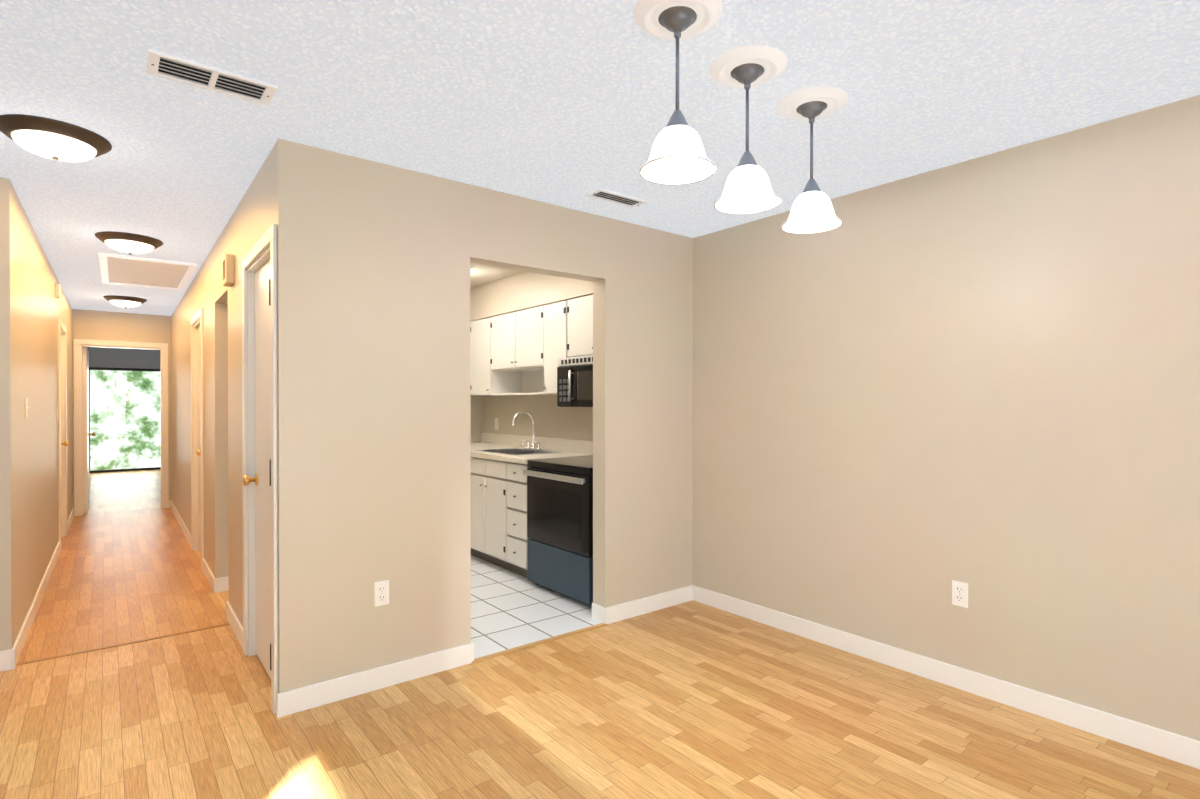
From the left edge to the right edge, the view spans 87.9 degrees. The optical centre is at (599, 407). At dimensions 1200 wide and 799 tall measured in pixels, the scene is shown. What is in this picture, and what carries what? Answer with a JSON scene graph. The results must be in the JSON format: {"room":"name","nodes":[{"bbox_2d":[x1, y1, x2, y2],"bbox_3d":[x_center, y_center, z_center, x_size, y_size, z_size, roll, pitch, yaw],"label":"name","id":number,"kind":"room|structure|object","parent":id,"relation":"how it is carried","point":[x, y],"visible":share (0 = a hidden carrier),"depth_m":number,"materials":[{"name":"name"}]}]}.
{"room":"empty dining room","nodes":[
{"label":"empty dining room","id":0,"kind":"room"},
{"bbox_2d":[0,177,72,650],"bbox_3d":[-4.615,0.076,5.171,0.184,2.440,5.340,0,0,-38],"label":"wall","id":1,"kind":"structure","parent":0,"point":[33,308],"depth_m":3.63,"materials":[{"name":"paint"}]},
{"bbox_2d":[0,644,19,671],"bbox_3d":[-4.150,1.261,2.129,3.143,0.100,0.013,0,0,-38],"label":"baseboard","id":2,"kind":"structure","parent":1,"relation":"attached to","point":[8,658],"depth_m":3.09,"materials":[{"name":"white wood"}]},
{"bbox_2d":[25,398,28,417],"bbox_3d":[-3.319,0.004,3.608,0.016,0.115,0.070,0,0,-38],"label":"light switch","id":3,"kind":"object","parent":1,"relation":"attached to","point":[26,407],"visible":1,"depth_m":3.59,"materials":[{"name":"white plastic"}]},
{"bbox_2d":[14,541,59,653],"bbox_3d":[-3.888,1.250,4.344,0.050,0.100,3.072,0,0,-38],"label":"baseboard","id":4,"kind":"structure","parent":1,"relation":"attached to","point":[21,638],"depth_m":3.92,"materials":[{"name":"white wood"}]},
{"bbox_2d":[55,283,60,298],"bbox_3d":[-4.691,-1.005,5.386,0.031,0.120,0.100,0,0,-38],"label":"box","id":5,"kind":"object","parent":1,"relation":"attached to","point":[57,290],"visible":1,"depth_m":5.35,"materials":[{"name":"white plastic"}]},
{"bbox_2d":[58,318,66,551],"bbox_3d":[-5.148,0.249,5.872,0.146,2.088,0.896,0,0,-38],"label":"door frame","id":6,"kind":"structure","parent":1,"relation":"attached to","point":[62,427],"depth_m":6.19,"materials":[{"name":"white wood"}]},
{"bbox_2d":[67,508,73,533],"bbox_3d":[-5.787,1.239,6.799,0.031,0.100,1.342,0,0,-38],"label":"baseboard","id":7,"kind":"structure","parent":1,"relation":"attached to","point":[70,519],"depth_m":6.74,"materials":[{"name":"white wood"}]},
{"bbox_2d":[72,309,171,507],"bbox_3d":[-5.951,0.065,7.596,3.241,2.440,0.120,0,0,-38],"label":"wall","id":8,"kind":"structure","parent":0,"point":[108,326],"depth_m":7.62,"materials":[{"name":"paint"}]},
{"bbox_2d":[83,347,95,512],"bbox_3d":[-6.402,0.274,7.807,0.112,1.996,0.760,0,0,-38],"label":"door","id":9,"kind":"structure","parent":8,"relation":"attached to","point":[86,434],"depth_m":7.49,"materials":[{"name":"white wood"}]},
{"bbox_2d":[73,339,168,515],"bbox_3d":[-5.868,0.240,7.652,0.916,2.088,0.136,0,0,-38],"label":"door frame","id":10,"kind":"structure","parent":8,"relation":"attached to","point":[79,345],"depth_m":7.47,"materials":[{"name":"white wood"}]},
{"bbox_2d":[87,347,159,368],"bbox_3d":[-9.522,0.043,12.167,2.910,2.440,0.120,0,0,-38],"label":"wall","id":11,"kind":"structure","parent":0,"point":[122,358],"depth_m":12.21,"materials":[{"name":"grey paint"}]},
{"bbox_2d":[89,367,160,472],"bbox_3d":[-9.347,0.247,12.307,1.241,2.030,0.060,0,0,-38],"label":"window","id":12,"kind":"structure","parent":11,"relation":"in","point":[128,370],"depth_m":12.23,"materials":[{"name":"grey"}]},
{"bbox_2d":[171,138,309,692],"bbox_3d":[-3.356,0.076,5.309,0.200,2.440,6.690,0,0,-38],"label":"wall","id":13,"kind":"structure","parent":0,"point":[277,192],"depth_m":3.06,"materials":[{"name":"paint"}]},
{"bbox_2d":[169,500,190,546],"bbox_3d":[-4.580,1.239,6.786,0.047,0.100,2.862,0,0,-38],"label":"baseboard","id":14,"kind":"structure","parent":13,"relation":"attached to","point":[181,523],"depth_m":6.64,"materials":[{"name":"white wood"}]},
{"bbox_2d":[190,307,203,569],"bbox_3d":[-3.384,0.252,5.332,0.146,2.088,0.896,0,0,-38],"label":"door frame","id":15,"kind":"structure","parent":13,"relation":"attached to","point":[196,321],"depth_m":5.60,"materials":[{"name":"white wood"}]},
{"bbox_2d":[196,326,200,552],"bbox_3d":[-3.412,0.286,5.310,0.112,1.996,0.736,0,0,-38],"label":"hall door","id":16,"kind":"structure","parent":13,"relation":"in","point":[199,500],"depth_m":5.52,"materials":[{"name":"white wood"}]},
{"bbox_2d":[202,558,219,592],"bbox_3d":[-2.925,1.249,4.648,0.022,0.100,0.755,0,0,-38],"label":"baseboard","id":17,"kind":"structure","parent":13,"relation":"attached to","point":[214,583],"depth_m":4.49,"materials":[{"name":"white wood"}]},
{"bbox_2d":[222,253,233,286],"bbox_3d":[-2.181,-0.802,3.652,0.048,0.170,0.140,0,0,-38],"label":"box","id":18,"kind":"object","parent":13,"relation":"attached to","point":[228,270],"visible":1,"depth_m":3.60,"materials":[{"name":"beige plastic"}]},
{"bbox_2d":[226,601,242,649],"bbox_3d":[-2.101,1.254,3.586,0.021,0.100,0.685,0,0,-38],"label":"baseboard","id":19,"kind":"structure","parent":13,"relation":"attached to","point":[235,624],"depth_m":3.57,"materials":[{"name":"white wood"}]},
{"bbox_2d":[242,259,270,678],"bbox_3d":[-1.607,0.297,2.986,0.105,1.996,0.700,0,0,-38],"label":"closet door","id":20,"kind":"structure","parent":13,"relation":"in","point":[262,479],"depth_m":3.09,"materials":[{"name":"white wood"}]},
{"bbox_2d":[242,224,277,713],"bbox_3d":[-1.590,0.263,3.016,0.145,2.088,0.836,0,0,-38],"label":"door frame","id":21,"kind":"structure","parent":13,"relation":"attached to","point":[260,254],"depth_m":3.25,"materials":[{"name":"white wood"}]},
{"bbox_2d":[470,263,524,288],"bbox_3d":[-1.287,-1.135,4.667,2.410,0.011,2.880,0,0,-38],"label":"ceiling","id":22,"kind":"structure","parent":0,"point":[481,274],"depth_m":5.28,"materials":[{"name":"beige paint"}]},
{"bbox_2d":[309,146,692,684],"bbox_3d":[-0.354,0.084,3.498,2.410,2.440,0.120,0,0,-38],"label":"wall","id":23,"kind":"structure","parent":0,"point":[394,252],"depth_m":3.06,"materials":[{"name":"paint"}]},
{"bbox_2d":[277,642,473,717],"bbox_3d":[-1.012,1.257,2.914,0.912,0.100,0.043,0,0,-38],"label":"baseboard","id":24,"kind":"structure","parent":23,"relation":"attached to","point":[293,701],"depth_m":2.86,"materials":[{"name":"white wood"}]},
{"bbox_2d":[374,580,388,606],"bbox_3d":[-1.015,0.867,2.894,0.070,0.115,0.009,0,0,-38],"label":"outlet","id":25,"kind":"object","parent":23,"relation":"attached to","point":[381,593],"visible":1,"depth_m":2.89,"materials":[{"name":"white plastic"}]},
{"bbox_2d":[596,585,691,623],"bbox_3d":[0.306,1.252,3.960,0.739,0.100,0.046,0,0,-38],"label":"baseboard","id":26,"kind":"structure","parent":23,"relation":"attached to","point":[630,609],"depth_m":3.90,"materials":[{"name":"white wood"}]},
{"bbox_2d":[470,272,592,442],"bbox_3d":[-0.522,0.075,5.357,0.360,2.440,3.000,0,0,-38],"label":"wall","id":27,"kind":"structure","parent":0,"point":[519,292],"depth_m":5.27,"materials":[{"name":"paint"}]},
{"bbox_2d":[471,555,606,662],"bbox_3d":[-1.244,1.294,4.623,2.410,0.009,3.020,0,0,-38],"label":"floor","id":28,"kind":"structure","parent":0,"point":[511,611],"depth_m":3.91,"materials":[{"name":"white tile"}]},
{"bbox_2d":[470,457,501,556],"bbox_3d":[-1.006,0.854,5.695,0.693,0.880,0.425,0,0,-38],"label":"base cabinet","id":29,"kind":"object","parent":28,"relation":"on","point":[499,537],"depth_m":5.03,"materials":[{"name":"grey wood"}]},
{"bbox_2d":[502,461,528,577],"bbox_3d":[-0.356,0.858,4.876,0.693,0.880,0.305,0,0,-38],"label":"base cabinet","id":30,"kind":"object","parent":28,"relation":"on","point":[514,484],"depth_m":4.69,"materials":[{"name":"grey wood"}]},
{"bbox_2d":[470,433,592,463],"bbox_3d":[-0.893,0.411,5.536,0.710,0.273,2.010,0,0,-38],"label":"countertop","id":31,"kind":"structure","parent":30,"relation":"on","point":[502,447],"depth_m":5.33,"materials":[{"name":"beige laminate"}]},
{"bbox_2d":[512,411,542,450],"bbox_3d":[-0.673,0.200,5.373,0.238,0.341,0.292,0,0,-38],"label":"gooseneck faucet","id":32,"kind":"object","parent":31,"relation":"on","point":[533,430],"visible":1,"depth_m":5.39,"materials":[{"name":"silver metal"}]},
{"bbox_2d":[523,456,592,605],"bbox_3d":[-0.051,0.842,4.432,0.728,0.916,0.750,0,0,-38],"label":"range","id":33,"kind":"object","parent":28,"relation":"on","point":[560,525],"visible":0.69,"depth_m":4.19,"materials":[{"name":"black metal"}]},
{"bbox_2d":[0,469,1199,798],"bbox_3d":[-3.638,1.348,4.254,6.860,0.104,19.840,0,0,-38],"label":"floor","id":34,"kind":"structure","parent":0,"point":[692,699],"depth_m":2.60,"materials":[{"name":"laminate"}]},
{"bbox_2d":[0,0,1199,315],"bbox_3d":[-3.638,-1.189,4.242,6.860,0.100,19.840,0,0,-38],"label":"ceiling","id":35,"kind":"structure","parent":0,"point":[570,104],"depth_m":2.25,"materials":[{"name":"grey paint"}]},
{"bbox_2d":[0,114,111,161],"bbox_3d":[-2.265,-1.078,2.588,0.370,0.107,0.370,0,0,-38],"label":"dome ceiling light","id":36,"kind":"object","parent":35,"relation":"attached to","point":[54,139],"visible":1,"depth_m":2.50,"materials":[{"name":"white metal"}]},
{"bbox_2d":[103,295,146,308],"bbox_3d":[-5.024,-1.097,6.590,0.370,0.107,0.370,0,0,-38],"label":"dome ceiling light","id":37,"kind":"object","parent":35,"relation":"attached to","point":[125,302],"visible":1,"depth_m":6.49,"materials":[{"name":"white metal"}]},
{"bbox_2d":[95,231,162,254],"bbox_3d":[-3.186,-1.086,4.218,0.370,0.107,0.370,0,0,-38],"label":"dome ceiling light","id":38,"kind":"object","parent":35,"relation":"attached to","point":[129,243],"visible":1,"depth_m":4.13,"materials":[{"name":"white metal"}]},
{"bbox_2d":[98,252,197,290],"bbox_3d":[-3.872,-1.135,5.315,0.636,0.018,1.370,0,0,-38],"label":"attic hatch","id":39,"kind":"object","parent":35,"relation":"in","point":[117,269],"depth_m":5.22,"materials":[{"name":"grey wood"}]},
{"bbox_2d":[146,49,277,105],"bbox_3d":[-1.328,-1.124,2.138,0.370,0.012,0.165,0,0,-38],"label":"ceiling vent","id":40,"kind":"object","parent":35,"relation":"in","point":[173,68],"visible":1,"depth_m":2.13,"materials":[{"name":"white metal"}]},
{"bbox_2d":[586,188,646,207],"bbox_3d":[0.091,-1.129,3.373,0.330,0.012,0.125,0,0,-38],"label":"ceiling vent","id":41,"kind":"object","parent":35,"relation":"in","point":[615,197],"visible":1,"depth_m":3.37,"materials":[{"name":"white metal"}]},
{"bbox_2d":[633,0,722,184],"bbox_3d":[0.221,-0.900,1.779,0.254,0.454,0.254,0,0,-38],"label":"pendant light","id":42,"kind":"object","parent":35,"relation":"hanging from","point":[677,156],"visible":1,"depth_m":1.76,"materials":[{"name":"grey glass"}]},
{"bbox_2d":[709,45,786,213],"bbox_3d":[0.489,-0.902,2.069,0.254,0.454,0.254,0,0,-38],"label":"pendant light","id":43,"kind":"object","parent":35,"relation":"hanging from","point":[747,189],"visible":1,"depth_m":2.04,"materials":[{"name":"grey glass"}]},
{"bbox_2d":[776,86,847,233],"bbox_3d":[0.789,-0.903,2.319,0.254,0.454,0.254,0,0,-38],"label":"pendant light","id":44,"kind":"object","parent":35,"relation":"hanging from","point":[812,210],"visible":1,"depth_m":2.29,"materials":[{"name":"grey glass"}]},
{"bbox_2d":[482,95,1199,740],"bbox_3d":[1.952,0.088,2.628,0.120,2.440,10.350,0,0,-38],"label":"wall","id":45,"kind":"structure","parent":0,"point":[914,395],"depth_m":2.81,"materials":[{"name":"paint"}]},
{"bbox_2d":[495,418,497,429],"bbox_3d":[-1.050,0.171,6.304,0.009,0.115,0.070,0,0,-38],"label":"outlet","id":46,"kind":"object","parent":45,"relation":"attached to","point":[496,423],"visible":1,"depth_m":6.30,"materials":[{"name":"white plastic"}]},
{"bbox_2d":[470,318,525,396],"bbox_3d":[-1.120,-0.467,6.114,0.343,0.718,0.815,0,0,-38],"label":"upper cabinet","id":47,"kind":"object","parent":45,"relation":"attached to","point":[483,380],"depth_m":5.82,"materials":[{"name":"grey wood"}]},
{"bbox_2d":[490,312,537,373],"bbox_3d":[-0.730,-0.580,5.622,0.343,0.488,0.440,0,0,-38],"label":"upper cabinet","id":48,"kind":"object","parent":45,"relation":"attached to","point":[501,326],"depth_m":5.54,"materials":[{"name":"grey wood"}]},
{"bbox_2d":[514,306,541,369],"bbox_3d":[-0.457,-0.578,5.278,0.343,0.488,0.440,0,0,-38],"label":"upper cabinet","id":49,"kind":"object","parent":45,"relation":"attached to","point":[519,353],"depth_m":5.19,"materials":[{"name":"grey wood"}]},
{"bbox_2d":[542,301,565,394],"bbox_3d":[-0.222,-0.462,4.983,0.343,0.718,0.315,0,0,-38],"label":"upper cabinet","id":50,"kind":"object","parent":45,"relation":"attached to","point":[554,314],"depth_m":4.90,"materials":[{"name":"grey wood"}]},
{"bbox_2d":[566,294,592,357],"bbox_3d":[-0.001,-0.598,4.704,0.343,0.443,0.375,0,0,-38],"label":"upper cabinet","id":51,"kind":"object","parent":45,"relation":"attached to","point":[579,311],"depth_m":4.62,"materials":[{"name":"grey wood"}]},
{"bbox_2d":[557,355,592,406],"bbox_3d":[0.062,-0.183,4.517,0.479,0.365,0.750,0,0,-38],"label":"microwave","id":52,"kind":"object","parent":51,"relation":"attached to","point":[574,381],"visible":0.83,"depth_m":4.49,"materials":[{"name":"black metal"}]},
{"bbox_2d":[692,585,1199,768],"bbox_3d":[2.832,1.264,1.418,0.013,0.100,7.110,0,0,-38],"label":"baseboard","id":53,"kind":"structure","parent":45,"relation":"attached to","point":[1138,734],"depth_m":2.80,"materials":[{"name":"white wood"}]},
{"bbox_2d":[952,580,967,607],"bbox_3d":[1.668,0.867,2.886,0.009,0.115,0.070,0,0,-38],"label":"outlet","id":54,"kind":"object","parent":45,"relation":"attached to","point":[960,594],"visible":1,"depth_m":2.88,"materials":[{"name":"white plastic"}]},
{"label":"outside","id":55,"kind":"structure","parent":0,"visible":0},
{"bbox_2d":[90,370,160,470],"bbox_3d":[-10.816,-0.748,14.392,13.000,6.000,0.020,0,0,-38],"label":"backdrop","id":56,"kind":"structure","parent":55,"point":[148,405],"depth_m":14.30,"materials":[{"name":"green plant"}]}
]}

